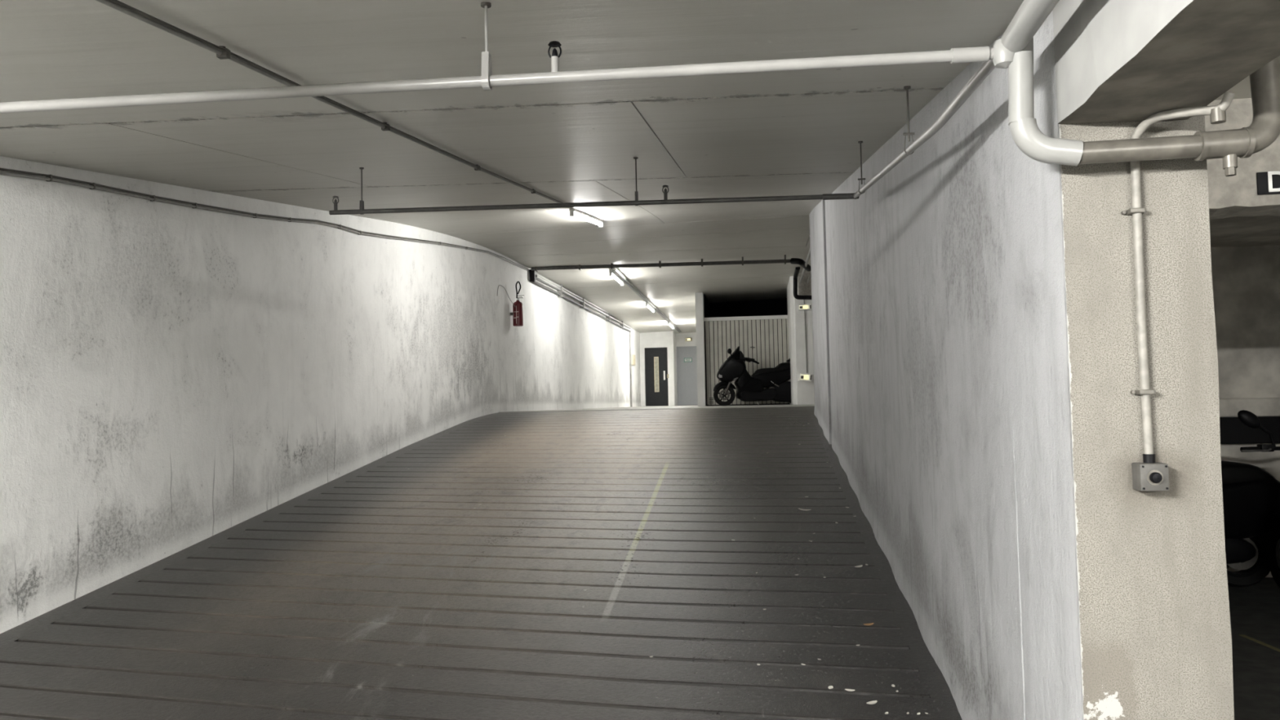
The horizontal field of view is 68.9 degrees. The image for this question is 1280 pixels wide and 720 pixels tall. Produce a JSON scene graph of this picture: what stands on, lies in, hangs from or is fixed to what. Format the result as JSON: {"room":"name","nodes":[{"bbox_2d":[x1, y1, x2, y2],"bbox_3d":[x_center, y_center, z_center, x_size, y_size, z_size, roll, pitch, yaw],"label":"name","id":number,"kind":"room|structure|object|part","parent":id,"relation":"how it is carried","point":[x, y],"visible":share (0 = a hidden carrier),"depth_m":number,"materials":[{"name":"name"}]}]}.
{"room":"underground parking garage","nodes":[
{"label":"underground parking garage","id":0,"kind":"room"},
{"bbox_2d":[0,155,648,633],"bbox_3d":[-2.298,0.230,14.204,0.024,4.080,41.600,-1,-3,7],"label":"wall","id":1,"kind":"structure","parent":0,"point":[173,376],"depth_m":6.97,"materials":[{"name":"white paint"}]},
{"bbox_2d":[0,168,528,271],"bbox_3d":[-2.757,-1.301,10.723,0.033,1.205,12.161,-1,-3,7],"label":"conduit","id":2,"kind":"object","parent":1,"relation":"attached to","point":[48,177],"visible":1,"depth_m":6.80,"materials":[{"name":"metal"}]},
{"bbox_2d":[497,280,524,326],"bbox_3d":[-2.091,-0.959,15.184,0.232,0.754,0.939,-1,-3,7],"label":"fire extinguisher","id":3,"kind":"object","parent":1,"relation":"attached to","point":[517,306],"visible":1,"depth_m":15.49,"materials":[{"name":"metal"}]},
{"bbox_2d":[528,269,631,332],"bbox_3d":[-1.136,-1.296,23.332,0.114,0.356,13.153,-1,-3,7],"label":"cable tray","id":4,"kind":"object","parent":1,"relation":"attached to","point":[533,275],"visible":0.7,"depth_m":20.49,"materials":[{"name":"grey metal"}]},
{"bbox_2d":[629,332,632,406],"bbox_3d":[-0.296,0.289,29.849,0.059,2.418,0.059,-1,-3,7],"label":"conduit","id":5,"kind":"object","parent":1,"relation":"attached to","point":[630,357],"visible":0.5,"depth_m":29.83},
{"bbox_2d":[631,354,635,365],"bbox_3d":[-0.214,-0.002,30.644,0.060,0.340,0.550,-1,-3,7],"label":"wall plate","id":6,"kind":"object","parent":1,"relation":"attached to","point":[633,355],"visible":0.92,"depth_m":30.48,"materials":[{"name":"plastic"}]},
{"bbox_2d":[0,404,962,719],"bbox_3d":[2.729,1.645,18.827,9.350,1.458,33.850,-1,-3,7],"label":"floor","id":7,"kind":"structure","parent":0,"point":[380,590],"depth_m":5.35,"materials":[{"name":"concrete"}]},
{"bbox_2d":[704,404,814,406],"bbox_3d":[3.182,0.991,20.439,4.018,0.024,2.200,-1,-3,7],"label":"threshold","id":8,"kind":"object","parent":7,"relation":"on","point":[788,404],"visible":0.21,"depth_m":19.64,"materials":[{"name":"concrete"}]},
{"bbox_2d":[713,346,791,405],"bbox_3d":[2.793,0.350,21.054,2.293,1.349,0.951,-1,-3,7],"label":"motorcycle","id":9,"kind":"object","parent":8,"relation":"on","point":[749,388],"visible":0.74,"depth_m":20.91,"materials":[{"name":"plastic"}]},
{"bbox_2d":[727,348,734,359],"bbox_3d":[2.031,-0.136,20.819,0.156,0.237,0.259,-1,-3,7],"label":"mirror","id":10,"kind":"object","parent":9,"relation":"attached to","point":[732,356],"depth_m":20.88,"materials":[{"name":"black plastic"}]},
{"bbox_3d":[3.131,0.197,21.109,1.215,0.322,0.340,-1,-3,-1],"label":"seat","id":11,"kind":"part","parent":9,"relation":"part of","materials":[{"name":"leather"}]},
{"bbox_2d":[866,700,877,704],"bbox_3d":[0.969,1.430,3.897,0.051,0.009,0.025,0,-3,-21],"label":"dry leaf","id":12,"kind":"object","parent":7,"relation":"on","point":[873,701],"visible":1,"depth_m":3.90,"materials":[{"name":"beige plant"}]},
{"bbox_2d":[0,0,1251,333],"bbox_3d":[2.055,-1.240,13.644,9.250,1.910,41.550,-1,-3,7],"label":"ceiling","id":13,"kind":"structure","parent":0,"point":[793,132],"depth_m":4.16,"materials":[{"name":"paint"}]},
{"bbox_3d":[-2.801,-1.187,5.694,1.183,0.408,2.918,-1,-3,7],"label":"panel","id":14,"kind":"part","parent":13,"relation":"part of","materials":[{"name":"paint"}]},
{"bbox_2d":[95,0,563,203],"bbox_3d":[-1.043,-1.213,5.798,0.064,0.984,7.092,-1,-3,5],"label":"conduit","id":15,"kind":"object","parent":13,"relation":"attached to","point":[222,52],"visible":1,"depth_m":3.11,"materials":[{"name":"metal"}]},
{"bbox_3d":[-1.012,-1.237,5.695,2.353,0.484,3.301,-1,-3,7],"label":"panel","id":16,"kind":"part","parent":13,"relation":"part of","materials":[{"name":"paint"}]},
{"bbox_3d":[-1.452,-1.578,9.864,2.843,0.813,6.026,-1,-3,7],"label":"panel","id":17,"kind":"part","parent":13,"relation":"part of","materials":[{"name":"paint"}]},
{"bbox_2d":[0,1,994,113],"bbox_3d":[-0.496,-0.831,2.488,2.821,0.235,0.047,-1,-3,5],"label":"pipe","id":18,"kind":"object","parent":13,"relation":"attached to","point":[486,80],"visible":0.96,"depth_m":2.46,"materials":[{"name":"white metal"}]},
{"bbox_3d":[-0.410,-0.946,2.486,0.028,0.008,0.028,-1,-3,7],"label":"rod plate","id":19,"kind":"part","parent":18,"relation":"part of","materials":[{"name":"metal"}]},
{"bbox_3d":[-1.251,-0.969,2.927,4.933,0.427,2.383,-1,-3,7],"label":"panel","id":20,"kind":"part","parent":13,"relation":"part of","materials":[{"name":"paint"}]},
{"bbox_2d":[568,208,603,226],"bbox_3d":[-0.606,-1.633,10.794,0.052,0.314,1.909,-1,-3,7],"label":"ceiling lamp","id":21,"kind":"object","parent":13,"relation":"attached to","point":[573,212],"visible":1,"depth_m":10.57,"materials":[{"name":"white plastic"}]},
{"bbox_2d":[608,268,623,285],"bbox_3d":[-0.453,-1.608,18.121,0.052,0.140,1.500,-1,-3,7],"label":"ceiling lamp","id":22,"kind":"object","parent":13,"relation":"attached to","point":[611,273],"visible":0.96,"depth_m":17.91,"materials":[{"name":"white plastic"}]},
{"bbox_3d":[0.032,-1.864,13.355,5.239,0.377,1.761,-1,-3,-1],"label":"panel","id":23,"kind":"part","parent":13,"relation":"part of","materials":[{"name":"paint"}]},
{"bbox_2d":[612,268,681,332],"bbox_3d":[0.462,-1.333,25.124,0.107,0.044,15.546,-1,-3,7],"label":"fluorescent light","id":24,"kind":"object","parent":13,"relation":"attached to","point":[637,291],"visible":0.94,"depth_m":21.26,"materials":[{"name":"white plastic"}]},
{"bbox_3d":[0.257,-1.849,15.148,5.241,0.263,1.774,-1,-3,-1],"label":"panel","id":25,"kind":"part","parent":13,"relation":"part of","materials":[{"name":"paint"}]},
{"bbox_2d":[645,301,654,312],"bbox_3d":[0.258,-1.354,23.753,0.052,0.140,1.500,-1,-3,7],"label":"ceiling lamp","id":26,"kind":"object","parent":13,"relation":"attached to","point":[647,304],"visible":0.97,"depth_m":23.56,"materials":[{"name":"white plastic"}]},
{"bbox_3d":[2.294,-1.223,30.034,5.243,0.201,7.980,-1,-3,7],"label":"panel","id":27,"kind":"part","parent":13,"relation":"part of","materials":[{"name":"paint"}]},
{"bbox_3d":[0.717,-1.772,17.562,5.243,0.224,5.013,-1,-3,7],"label":"panel","id":28,"kind":"part","parent":13,"relation":"part of","materials":[{"name":"paint"}]},
{"bbox_2d":[328,59,995,214],"bbox_3d":[-0.510,-0.989,4.287,3.330,0.696,3.445,-1,-3,7],"label":"pipe","id":29,"kind":"object","parent":13,"relation":"attached to","point":[987,68],"visible":0.99,"depth_m":5.79,"materials":[{"name":"grey metal"}]},
{"bbox_3d":[1.079,-1.100,3.767,0.028,0.008,0.028,-1,-3,7],"label":"rod plate","id":30,"kind":"part","parent":29,"relation":"part of","materials":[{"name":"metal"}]},
{"bbox_2d":[531,254,810,271],"bbox_3d":[0.644,-1.744,16.838,5.187,0.244,0.607,-1,-3,-6],"label":"ceiling pipe","id":31,"kind":"object","parent":13,"relation":"attached to","point":[801,262],"visible":0.98,"depth_m":16.85,"materials":[{"name":"metal"}]},
{"bbox_2d":[799,247,810,284],"bbox_3d":[2.919,-1.766,16.197,0.050,0.100,6.280,-1,-3,7],"label":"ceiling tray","id":32,"kind":"object","parent":31,"relation":"attached to","point":[809,252],"visible":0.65,"depth_m":16.90,"materials":[{"name":"grey metal"}]},
{"bbox_2d":[806,272,811,283],"bbox_3d":[3.072,-1.768,16.178,0.050,0.100,6.280,-1,-3,7],"label":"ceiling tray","id":33,"kind":"object","parent":31,"relation":"attached to","point":[810,275],"visible":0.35,"depth_m":18.57,"materials":[{"name":"grey metal"}]},
{"bbox_2d":[667,320,674,328],"bbox_3d":[0.969,-1.107,29.263,0.052,0.140,1.500,-1,-3,7],"label":"ceiling lamp","id":34,"kind":"object","parent":13,"relation":"attached to","point":[669,323],"visible":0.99,"depth_m":29.03,"materials":[{"name":"white plastic"}]},
{"bbox_3d":[1.385,-1.546,22.849,5.243,0.201,6.480,-1,-3,7],"label":"panel","id":35,"kind":"part","parent":13,"relation":"part of","materials":[{"name":"paint"}]},
{"bbox_3d":[1.058,-1.709,10.044,2.083,0.873,6.001,-1,-3,7],"label":"panel","id":36,"kind":"part","parent":13,"relation":"part of","materials":[{"name":"paint"}]},
{"bbox_3d":[0.867,-1.288,5.615,1.383,0.532,3.482,-1,-3,7],"label":"panel","id":37,"kind":"part","parent":13,"relation":"part of","materials":[{"name":"paint"}]},
{"bbox_2d":[793,266,811,299],"bbox_3d":[3.336,-1.555,18.919,0.437,0.603,0.849,-1,-3,7],"label":"drain pipe","id":38,"kind":"object","parent":13,"relation":"attached to","point":[796,295],"visible":0.95,"depth_m":19.26,"materials":[{"name":"black plastic"}]},
{"bbox_2d":[797,272,811,295],"bbox_3d":[4.854,-1.616,19.376,3.102,0.527,0.280,-1,-3,7],"label":"beam","id":39,"kind":"structure","parent":13,"relation":"attached to","point":[804,288],"depth_m":19.41,"materials":[{"name":"concrete"}]},
{"bbox_2d":[991,0,1279,176],"bbox_3d":[1.032,-0.719,0.756,0.684,0.408,3.253,-1,-3,7],"label":"pipe","id":40,"kind":"object","parent":13,"relation":"hanging from","point":[1014,51],"visible":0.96,"depth_m":2.28,"materials":[{"name":"grey paint"}]},
{"bbox_2d":[1053,0,1279,124],"bbox_3d":[0.643,-1.022,-2.293,0.324,0.403,9.525,-1,-3,7],"label":"beam","id":41,"kind":"structure","parent":13,"relation":"attached to","point":[1116,60],"depth_m":2.04,"materials":[{"name":"paint"}]},
{"bbox_2d":[640,330,677,405],"bbox_3d":[0.631,0.304,33.253,1.273,2.675,1.300,-1,-3,7],"label":"wall","id":42,"kind":"structure","parent":0,"point":[660,338],"depth_m":32.66,"materials":[{"name":"white paint"}]},
{"bbox_2d":[640,345,672,406],"bbox_3d":[0.563,0.565,32.649,1.138,2.098,0.150,-1,-3,7],"label":"door","id":43,"kind":"structure","parent":42,"relation":"in","point":[655,362],"depth_m":32.66,"materials":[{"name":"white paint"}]},
{"bbox_3d":[0.581,0.504,32.673,0.110,1.174,0.013,-1,-3,7],"label":"pane","id":44,"kind":"part","parent":43,"relation":"part of","materials":[{"name":"beige glass"}]},
{"bbox_2d":[675,332,696,346],"bbox_3d":[2.363,0.240,33.693,2.102,2.775,0.200,-1,-3,7],"label":"wall","id":45,"kind":"structure","parent":0,"point":[680,337],"depth_m":33.73,"materials":[{"name":"white paint"}]},
{"bbox_2d":[676,346,697,405],"bbox_3d":[1.737,0.575,33.706,0.878,2.132,0.120,-1,-3,7],"label":"door","id":46,"kind":"structure","parent":45,"relation":"in","point":[686,372],"depth_m":33.71,"materials":[{"name":"grey metal"}]},
{"bbox_2d":[684,357,692,362],"bbox_3d":[1.734,0.000,33.725,0.290,0.150,0.015,-1,-3,7],"label":"door sign","id":47,"kind":"object","parent":46,"relation":"attached to","point":[687,359],"visible":1,"depth_m":33.72,"materials":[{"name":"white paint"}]},
{"bbox_2d":[684,337,692,341],"bbox_3d":[1.751,-0.737,33.656,0.260,0.130,0.114,-1,-3,7],"label":"emergency light","id":48,"kind":"object","parent":45,"relation":"attached to","point":[686,339],"visible":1,"depth_m":33.60,"materials":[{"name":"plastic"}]},
{"bbox_2d":[695,292,706,406],"bbox_3d":[2.154,-0.039,27.728,0.179,2.775,11.900,-1,-3,7],"label":"wall","id":49,"kind":"structure","parent":0,"point":[700,315],"depth_m":21.83,"materials":[{"name":"white paint"}]},
{"bbox_2d":[703,293,787,317],"bbox_3d":[3.197,-0.283,23.042,3.069,2.775,2.150,-1,-3,7],"label":"wall","id":50,"kind":"structure","parent":0,"point":[769,307],"depth_m":24.11,"materials":[{"name":"black paint"}]},
{"bbox_2d":[703,315,790,405],"bbox_3d":[2.812,0.012,21.919,2.568,2.094,0.125,-1,-3,7],"label":"door","id":51,"kind":"structure","parent":50,"relation":"in","point":[763,339],"depth_m":21.97,"materials":[{"name":"paint"}]},
{"bbox_3d":[2.794,-0.993,21.980,2.568,0.080,0.100,-1,-3,7],"label":"rail","id":52,"kind":"part","parent":51,"relation":"part of","materials":[{"name":"grey metal"}]},
{"bbox_2d":[786,275,814,404],"bbox_3d":[4.262,-0.417,20.668,1.859,2.775,2.200,-1,-3,7],"label":"wall","id":53,"kind":"structure","parent":0,"point":[802,392],"depth_m":19.67,"materials":[{"name":"white paint"}]},
{"bbox_2d":[798,303,812,310],"bbox_3d":[3.476,-1.113,19.652,0.290,0.124,0.074,-1,-3,7],"label":"emergency light","id":54,"kind":"object","parent":53,"relation":"attached to","point":[809,306],"visible":1,"depth_m":19.62,"materials":[{"name":"white paint"}]},
{"bbox_2d":[803,299,807,373],"bbox_3d":[3.482,-0.539,19.650,0.042,1.647,0.019,-1,-3,7],"label":"cable","id":55,"kind":"object","parent":53,"relation":"attached to","point":[803,300],"visible":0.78,"depth_m":19.64,"materials":[{"name":"grey plastic"}]},
{"bbox_2d":[799,373,813,382],"bbox_3d":[3.476,0.362,19.565,0.284,0.195,0.114,-1,-3,7],"label":"emergency light","id":56,"kind":"object","parent":53,"relation":"attached to","point":[802,376],"visible":1,"depth_m":19.51,"materials":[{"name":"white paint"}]},
{"bbox_2d":[808,9,1084,719],"bbox_3d":[1.816,-0.197,7.554,0.245,4.137,10.389,-1,-3,7],"label":"wall","id":57,"kind":"structure","parent":0,"point":[939,291],"depth_m":3.53,"materials":[{"name":"grey paint"}]},
{"bbox_2d":[1010,388,1025,719],"bbox_3d":[1.175,0.637,2.893,0.007,1.255,0.010,-1,-3,7],"label":"plaster seam","id":58,"kind":"object","parent":57,"relation":"attached to","point":[1011,388],"visible":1,"depth_m":2.89,"materials":[{"name":"white paint"}]},
{"bbox_2d":[1204,97,1279,218],"bbox_3d":[3.147,-0.836,2.757,3.600,0.694,0.180,-1,-3,7],"label":"wall","id":59,"kind":"structure","parent":0,"point":[1237,195],"depth_m":2.83,"materials":[{"name":"concrete"}]},
{"bbox_2d":[1256,171,1279,195],"bbox_3d":[1.969,-0.534,2.798,0.220,0.069,0.009,-1,-3,7],"label":"number sign","id":60,"kind":"object","parent":59,"relation":"attached to","point":[1268,183],"visible":1,"depth_m":2.81,"materials":[{"name":"black plastic"}]},
{"bbox_2d":[1209,214,1279,247],"bbox_3d":[3.467,-1.066,5.361,3.600,0.100,5.400,-1,-3,7],"label":"beam","id":61,"kind":"structure","parent":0,"point":[1260,230],"depth_m":6.98,"materials":[{"name":"concrete"}]},
{"bbox_2d":[1210,244,1279,577],"bbox_3d":[3.804,0.394,7.790,3.610,2.800,0.370,-1,-3,7],"label":"wall","id":62,"kind":"structure","parent":0,"point":[1246,280],"depth_m":7.65,"materials":[{"name":"concrete"}]},
{"bbox_2d":[1227,577,1279,719],"bbox_3d":[0.131,1.584,0.719,9.200,0.100,15.600,-1,-3,7],"label":"floor","id":63,"kind":"structure","parent":0,"point":[1255,609],"depth_m":5.42,"materials":[{"name":"black concrete"}]},
{"bbox_2d":[1058,115,1234,719],"bbox_3d":[1.311,0.371,2.557,0.359,2.550,0.400,-1,-3,7],"label":"pillar","id":64,"kind":"structure","parent":63,"relation":"on","point":[1155,626],"depth_m":2.37,"materials":[{"name":"paint"}]},
{"bbox_2d":[1131,453,1168,491],"bbox_3d":[1.275,0.280,2.327,0.068,0.090,0.072,-1,-3,7],"label":"box","id":65,"kind":"object","parent":64,"relation":"attached to","point":[1148,475],"visible":1,"depth_m":2.31,"materials":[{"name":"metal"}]},
{"bbox_2d":[1120,92,1235,453],"bbox_3d":[1.332,-0.185,2.285,0.058,0.881,0.276,1,-3,-35],"label":"conduit","id":66,"kind":"object","parent":64,"relation":"attached to","point":[1217,113],"visible":0.91,"depth_m":2.35,"materials":[{"name":"metal"}]},
{"bbox_2d":[1237,409,1279,587],"bbox_3d":[4.718,1.007,6.077,1.114,1.378,1.942,0,-3,-15],"label":"motorcycle","id":67,"kind":"object","parent":63,"relation":"on","point":[1247,418],"visible":1,"depth_m":6.88,"materials":[{"name":"black plastic"}]},
{"bbox_3d":[4.198,0.610,6.331,0.241,0.025,0.051,-1,-3,-10],"label":"lever","id":68,"kind":"part","parent":67,"relation":"part of","materials":[{"name":"paint"}]},
{"bbox_2d":[1237,409,1275,447],"bbox_3d":[4.233,0.472,6.405,0.233,0.258,0.060,-1,-3,7],"label":"mirror","id":69,"kind":"object","parent":67,"relation":"on","point":[1247,418],"depth_m":6.39,"materials":[{"name":"black plastic"}]},
{"bbox_2d":[1238,634,1279,652],"bbox_3d":[3.689,1.664,4.981,0.036,0.001,1.604,-1,-3,2],"label":"floor marking","id":70,"kind":"object","parent":63,"relation":"on","point":[1242,635],"visible":1,"depth_m":5.58,"materials":[{"name":"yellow paint"}]}
]}

